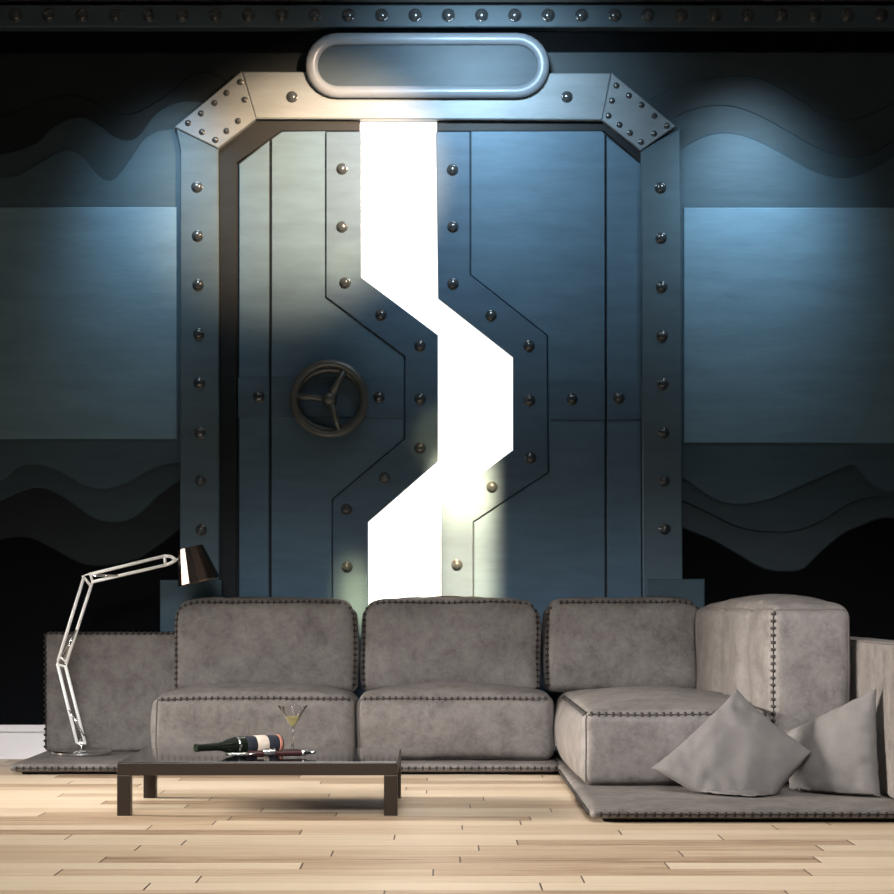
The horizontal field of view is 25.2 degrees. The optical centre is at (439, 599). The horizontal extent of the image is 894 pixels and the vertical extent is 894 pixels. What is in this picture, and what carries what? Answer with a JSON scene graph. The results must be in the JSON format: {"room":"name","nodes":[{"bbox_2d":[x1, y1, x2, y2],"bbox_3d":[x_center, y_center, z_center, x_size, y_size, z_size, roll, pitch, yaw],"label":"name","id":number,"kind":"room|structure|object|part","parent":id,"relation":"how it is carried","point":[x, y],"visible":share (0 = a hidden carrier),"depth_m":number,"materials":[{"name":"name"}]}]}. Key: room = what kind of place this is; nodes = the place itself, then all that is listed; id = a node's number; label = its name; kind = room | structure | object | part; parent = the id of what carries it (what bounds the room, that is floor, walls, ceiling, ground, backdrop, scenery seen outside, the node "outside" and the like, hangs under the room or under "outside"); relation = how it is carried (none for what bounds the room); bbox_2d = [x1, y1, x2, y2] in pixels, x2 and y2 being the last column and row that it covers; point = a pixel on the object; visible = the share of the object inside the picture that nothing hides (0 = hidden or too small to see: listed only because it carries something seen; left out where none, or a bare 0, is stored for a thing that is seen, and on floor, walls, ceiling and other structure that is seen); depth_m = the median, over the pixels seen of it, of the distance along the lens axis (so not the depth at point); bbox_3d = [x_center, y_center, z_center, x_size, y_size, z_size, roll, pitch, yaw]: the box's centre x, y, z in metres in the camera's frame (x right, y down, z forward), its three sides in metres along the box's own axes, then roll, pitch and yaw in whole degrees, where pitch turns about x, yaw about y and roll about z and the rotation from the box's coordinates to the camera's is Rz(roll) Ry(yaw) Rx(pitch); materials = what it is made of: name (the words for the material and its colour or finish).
{"room":"living room","nodes":[
{"label":"living room","id":0,"kind":"room"},
{"bbox_2d":[0,759,893,893],"bbox_3d":[0.000,0.850,4.550,8.400,0.100,11.100,0,0,0],"label":"floor","id":1,"kind":"structure","parent":0,"point":[60,833],"depth_m":6.54,"materials":[{"name":"brown wood"}]},
{"bbox_2d":[117,748,400,815],"bbox_3d":[-0.677,0.700,7.765,1.039,0.200,0.710,0,0,0],"label":"coffee table","id":2,"kind":"object","parent":1,"relation":"on","point":[149,763],"visible":0.99,"depth_m":7.41,"materials":[{"name":"brown wood"}]},
{"bbox_3d":[-1.172,0.725,7.435,0.050,0.150,0.050,0,0,0],"label":"leg","id":3,"kind":"part","parent":2,"relation":"part of","materials":[{"name":"brown wood"}]},
{"bbox_3d":[-1.172,0.725,8.095,0.050,0.150,0.050,0,0,0],"label":"leg","id":4,"kind":"part","parent":2,"relation":"part of","materials":[{"name":"brown wood"}]},
{"bbox_2d":[193,734,283,752],"bbox_3d":[-0.780,0.564,7.740,0.386,0.073,0.073,0,0,-38],"label":"wine bottle","id":5,"kind":"object","parent":2,"relation":"on","point":[240,744],"visible":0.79,"depth_m":7.72,"materials":[{"name":"green glass"}]},
{"bbox_3d":[-0.677,0.627,7.765,1.039,0.046,0.710,0,0,0],"label":"table frame","id":6,"kind":"part","parent":2,"relation":"part of","materials":[{"name":"brown wood"}]},
{"bbox_3d":[-0.677,0.602,7.765,1.031,0.004,0.702,0,0,0],"label":"glass","id":7,"kind":"part","parent":2,"relation":"part of","materials":[{"name":"black"}]},
{"bbox_2d":[225,748,315,756],"bbox_3d":[-0.642,0.579,7.595,0.349,0.034,0.043,0,0,-16],"label":"corkscrew","id":8,"kind":"object","parent":2,"relation":"on","point":[303,752],"visible":1,"depth_m":7.59,"materials":[{"name":"silver metal"}]},
{"bbox_3d":[-0.765,0.584,7.571,0.099,0.011,0.015,0,0,-13],"label":"lever","id":9,"kind":"part","parent":8,"relation":"part of","materials":[{"name":"silver metal"}]},
{"bbox_3d":[-0.698,0.584,7.587,0.060,0.025,0.025,0,0,-13],"label":"handle","id":10,"kind":"part","parent":8,"relation":"part of","materials":[{"name":"red"}]},
{"bbox_3d":[-0.578,0.584,7.615,0.102,0.022,0.022,0,0,-13],"label":"handle","id":11,"kind":"part","parent":8,"relation":"part of","materials":[{"name":"red wood"}]},
{"bbox_2d":[278,704,306,749],"bbox_3d":[-0.589,0.510,7.980,0.118,0.180,0.118,0,0,0],"label":"martini glass","id":12,"kind":"object","parent":2,"relation":"on","point":[292,713],"visible":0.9,"depth_m":7.96,"materials":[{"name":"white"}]},
{"bbox_3d":[-0.589,0.550,7.980,0.015,0.086,0.015,0,0,0],"label":"stem","id":13,"kind":"part","parent":12,"relation":"part of","materials":[{"name":"clear glass"}]},
{"bbox_2d":[278,704,306,726],"bbox_3d":[-0.589,0.464,7.980,0.118,0.087,0.118,0,0,0],"label":"bowl","id":14,"kind":"object","parent":12,"relation":"on","point":[292,713],"depth_m":7.95,"materials":[{"name":"clear glass"}]},
{"bbox_3d":[-0.183,0.725,7.435,0.050,0.150,0.050,0,0,0],"label":"leg","id":15,"kind":"part","parent":2,"relation":"part of","materials":[{"name":"brown wood"}]},
{"bbox_3d":[-0.183,0.725,8.095,0.050,0.150,0.050,0,0,0],"label":"leg","id":16,"kind":"part","parent":2,"relation":"part of","materials":[{"name":"brown wood"}]},
{"bbox_2d":[10,594,893,821],"bbox_3d":[-0.055,0.386,8.571,3.831,0.827,2.818,0,0,0],"label":"sectional sofa","id":17,"kind":"object","parent":1,"relation":"on","point":[452,683],"visible":0.85,"depth_m":9.32,"materials":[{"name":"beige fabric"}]},
{"bbox_3d":[-1.475,0.454,9.915,0.952,0.591,0.124,0,0,0],"label":"panel","id":18,"kind":"part","parent":17,"relation":"part of","materials":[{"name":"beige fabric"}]},
{"bbox_2d":[51,544,219,756],"bbox_3d":[-1.472,0.239,9.680,0.812,1.016,0.290,0,0,0],"label":"task lamp","id":19,"kind":"object","parent":17,"relation":"on","point":[195,565],"visible":1,"depth_m":9.67,"materials":[{"name":"silver metal"}]},
{"bbox_3d":[-1.785,0.501,9.680,0.148,0.386,0.016,0,0,0],"label":"arm","id":20,"kind":"part","parent":19,"relation":"part of","materials":[{"name":"white metal"}]},
{"bbox_3d":[-1.767,0.099,9.680,0.179,0.426,0.016,0,0,0],"label":"arm","id":21,"kind":"part","parent":19,"relation":"part of","materials":[{"name":"white metal"}]},
{"bbox_3d":[-1.514,-0.150,9.680,0.374,0.141,0.016,0,0,0],"label":"arm","id":22,"kind":"part","parent":19,"relation":"part of","materials":[{"name":"white metal"}]},
{"bbox_3d":[-1.166,-0.167,9.680,0.202,0.205,0.209,0,0,0],"label":"lamp shade","id":23,"kind":"part","parent":19,"relation":"part of","materials":[{"name":"black metal"}]},
{"bbox_2d":[150,682,357,747],"bbox_3d":[-0.880,0.574,9.541,0.979,0.364,0.530,0,0,0],"label":"seat cushion","id":24,"kind":"object","parent":17,"relation":"on","point":[188,715],"depth_m":9.29,"materials":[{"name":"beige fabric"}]},
{"bbox_2d":[174,596,359,691],"bbox_3d":[-0.850,0.222,9.827,0.913,0.481,0.292,0,0,0],"label":"cushion","id":25,"kind":"object","parent":17,"relation":"on","point":[217,639],"depth_m":9.70,"materials":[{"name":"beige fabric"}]},
{"bbox_2d":[360,596,540,690],"bbox_3d":[0.054,0.220,9.825,0.887,0.484,0.292,0,0,0],"label":"cushion","id":26,"kind":"object","parent":17,"relation":"on","point":[406,640],"depth_m":9.70,"materials":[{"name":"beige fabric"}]},
{"bbox_2d":[356,682,553,760],"bbox_3d":[0.071,0.572,9.537,0.930,0.362,0.537,0,0,0],"label":"seat cushion","id":27,"kind":"object","parent":17,"relation":"on","point":[428,721],"depth_m":9.29,"materials":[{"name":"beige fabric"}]},
{"bbox_2d":[542,596,697,692],"bbox_3d":[0.899,0.220,9.827,0.795,0.479,0.292,0,0,0],"label":"cushion","id":28,"kind":"object","parent":17,"relation":"on","point":[595,642],"depth_m":9.70,"materials":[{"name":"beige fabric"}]},
{"bbox_2d":[554,685,770,785],"bbox_3d":[0.932,0.571,8.906,0.816,0.363,1.794,0,0,0],"label":"seat cushion","id":29,"kind":"object","parent":17,"relation":"on","point":[606,735],"depth_m":8.06,"materials":[{"name":"beige fabric"}]},
{"bbox_2d":[652,690,811,795],"bbox_3d":[1.134,0.547,7.766,0.543,0.389,0.317,0,0,36],"label":"pillow","id":30,"kind":"object","parent":17,"relation":"on","point":[737,750],"visible":1,"depth_m":7.71,"materials":[{"name":"grey fabric"}]},
{"bbox_2d":[695,594,850,782],"bbox_3d":[1.461,0.363,8.908,0.456,0.781,1.595,0,0,0],"label":"cushion","id":31,"kind":"object","parent":17,"relation":"on","point":[789,656],"depth_m":8.15,"materials":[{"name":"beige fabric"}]},
{"bbox_2d":[786,689,880,796],"bbox_3d":[1.499,0.539,7.763,0.161,0.406,0.552,0,0,-38],"label":"pillow","id":32,"kind":"object","parent":17,"relation":"on","point":[842,741],"visible":0.8,"depth_m":7.65,"materials":[{"name":"grey fabric"}]},
{"bbox_3d":[1.760,0.454,8.612,0.143,0.590,2.727,0,0,0],"label":"arm panel","id":33,"kind":"part","parent":17,"relation":"part of","materials":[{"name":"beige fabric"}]},
{"bbox_2d":[0,2,893,724],"bbox_3d":[0.000,-1.150,10.175,8.400,4.100,0.150,0,0,0],"label":"wall","id":34,"kind":"structure","parent":0,"point":[39,585],"depth_m":10.10,"materials":[{"name":"black paint"}]},
{"bbox_2d":[0,53,307,566],"bbox_3d":[-1.867,-1.467,10.085,2.624,2.597,0.033,0,0,0],"label":"wall","id":35,"kind":"structure","parent":34,"relation":"attached to","point":[77,129],"depth_m":10.09,"materials":[{"name":"blue metal"}]},
{"bbox_2d":[0,207,176,438],"bbox_3d":[-2.070,-1.393,10.064,1.494,1.167,0.008,0,0,0],"label":"panel","id":36,"kind":"object","parent":35,"relation":"attached to","point":[88,295],"visible":1,"depth_m":10.06,"materials":[{"name":"blue metal"}]},
{"bbox_3d":[-2.190,-1.431,10.084,1.963,1.909,0.032,0,0,0],"label":"wave plate","id":37,"kind":"part","parent":35,"relation":"part of","materials":[{"name":"blue metal"}]},
{"bbox_3d":[-2.136,-1.443,10.089,2.076,2.148,0.022,0,0,0],"label":"wave plate","id":38,"kind":"part","parent":35,"relation":"part of","materials":[{"name":"blue metal"}]},
{"bbox_3d":[-1.867,-2.582,10.098,2.624,0.368,0.007,0,0,0],"label":"wave plate","id":39,"kind":"part","parent":35,"relation":"part of","materials":[{"name":"black metal"}]},
{"bbox_2d":[0,725,557,758],"bbox_3d":[0.000,0.715,10.081,8.400,0.171,0.038,0,0,0],"label":"baseboard","id":40,"kind":"structure","parent":34,"relation":"attached to","point":[16,741],"depth_m":10.07,"materials":[{"name":"white paint"}]},
{"bbox_2d":[237,131,437,699],"bbox_3d":[-0.516,-0.862,10.030,1.013,3.003,0.125,0,0,0],"label":"door leaf","id":41,"kind":"structure","parent":34,"relation":"in","point":[337,382],"depth_m":10.06,"materials":[{"name":"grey metal"}]},
{"bbox_3d":[-0.552,-1.005,10.014,0.071,0.071,0.093,0,0,0],"label":"wheel handle","id":42,"kind":"part","parent":41,"relation":"part of","materials":[{"name":"metal"}]},
{"bbox_3d":[-0.291,-0.858,10.069,0.563,2.993,0.033,0,0,0],"label":"border plate","id":43,"kind":"part","parent":41,"relation":"part of","materials":[{"name":"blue metal"}]},
{"bbox_2d":[305,33,549,97],"bbox_3d":[-0.062,-2.675,10.016,1.222,0.327,0.058,0,0,0],"label":"plaque","id":44,"kind":"object","parent":34,"relation":"attached to","point":[338,65],"visible":1,"depth_m":10.01,"materials":[{"name":"metal"}]},
{"bbox_2d":[160,71,704,631],"bbox_3d":[-0.038,-1.003,10.056,2.729,3.295,0.089,0,0,0],"label":"door frame","id":45,"kind":"structure","parent":34,"relation":"attached to","point":[252,108],"depth_m":10.03,"materials":[{"name":"grey metal"}]},
{"bbox_3d":[-1.215,-0.869,10.065,0.223,3.002,0.070,0,0,0],"label":"jamb post","id":46,"kind":"part","parent":45,"relation":"part of","materials":[{"name":"grey metal"}]},
{"bbox_3d":[1.115,-0.868,10.065,0.213,2.999,0.070,0,0,0],"label":"jamb post","id":47,"kind":"part","parent":45,"relation":"part of","materials":[{"name":"grey metal"}]},
{"bbox_2d":[360,122,512,604],"bbox_3d":[-0.025,-0.893,10.097,0.959,3.058,0.006,0,0,0],"label":"light opening","id":48,"kind":"object","parent":34,"relation":"attached to","point":[399,258],"visible":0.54,"depth_m":10.09,"materials":[{"name":"white"}]},
{"bbox_2d":[0,5,893,31],"bbox_3d":[-0.025,-2.927,10.049,7.665,0.113,0.100,0,0,0],"label":"girder","id":49,"kind":"object","parent":34,"relation":"attached to","point":[13,18],"visible":1,"depth_m":10.02,"materials":[{"name":"metal"}]},
{"bbox_2d":[436,131,641,711],"bbox_3d":[0.499,-0.860,10.063,1.038,3.001,0.058,0,0,0],"label":"door leaf","id":50,"kind":"structure","parent":34,"relation":"in","point":[539,232],"depth_m":10.06,"materials":[{"name":"blue metal"}]},
{"bbox_3d":[0.261,-0.858,10.069,0.563,2.993,0.033,0,0,0],"label":"border plate","id":51,"kind":"part","parent":50,"relation":"part of","materials":[{"name":"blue metal"}]},
{"bbox_2d":[547,52,893,571],"bbox_3d":[1.829,-1.454,10.085,2.700,2.628,0.033,0,0,0],"label":"wall","id":52,"kind":"structure","parent":34,"relation":"attached to","point":[758,129],"depth_m":10.08,"materials":[{"name":"blue metal"}]},
{"bbox_3d":[1.829,-2.583,10.098,2.700,0.371,0.007,0,0,0],"label":"wave plate","id":53,"kind":"part","parent":52,"relation":"part of","materials":[{"name":"metal"}]},
{"bbox_3d":[2.068,-1.398,10.094,2.219,2.515,0.012,0,0,0],"label":"wave plate","id":54,"kind":"part","parent":52,"relation":"part of","materials":[{"name":"blue metal"}]},
{"bbox_3d":[2.116,-1.418,10.089,2.116,2.157,0.022,0,0,0],"label":"wave plate","id":55,"kind":"part","parent":52,"relation":"part of","materials":[{"name":"blue metal"}]},
{"bbox_3d":[2.139,-1.419,10.084,2.064,1.882,0.032,0,0,0],"label":"wave plate","id":56,"kind":"part","parent":52,"relation":"part of","materials":[{"name":"blue metal"}]},
{"bbox_2d":[683,208,893,442],"bbox_3d":[2.021,-1.382,10.064,1.592,1.185,0.008,0,0,0],"label":"panel","id":57,"kind":"object","parent":52,"relation":"attached to","point":[788,313],"visible":1,"depth_m":10.06,"materials":[{"name":"blue metal"}]}
]}

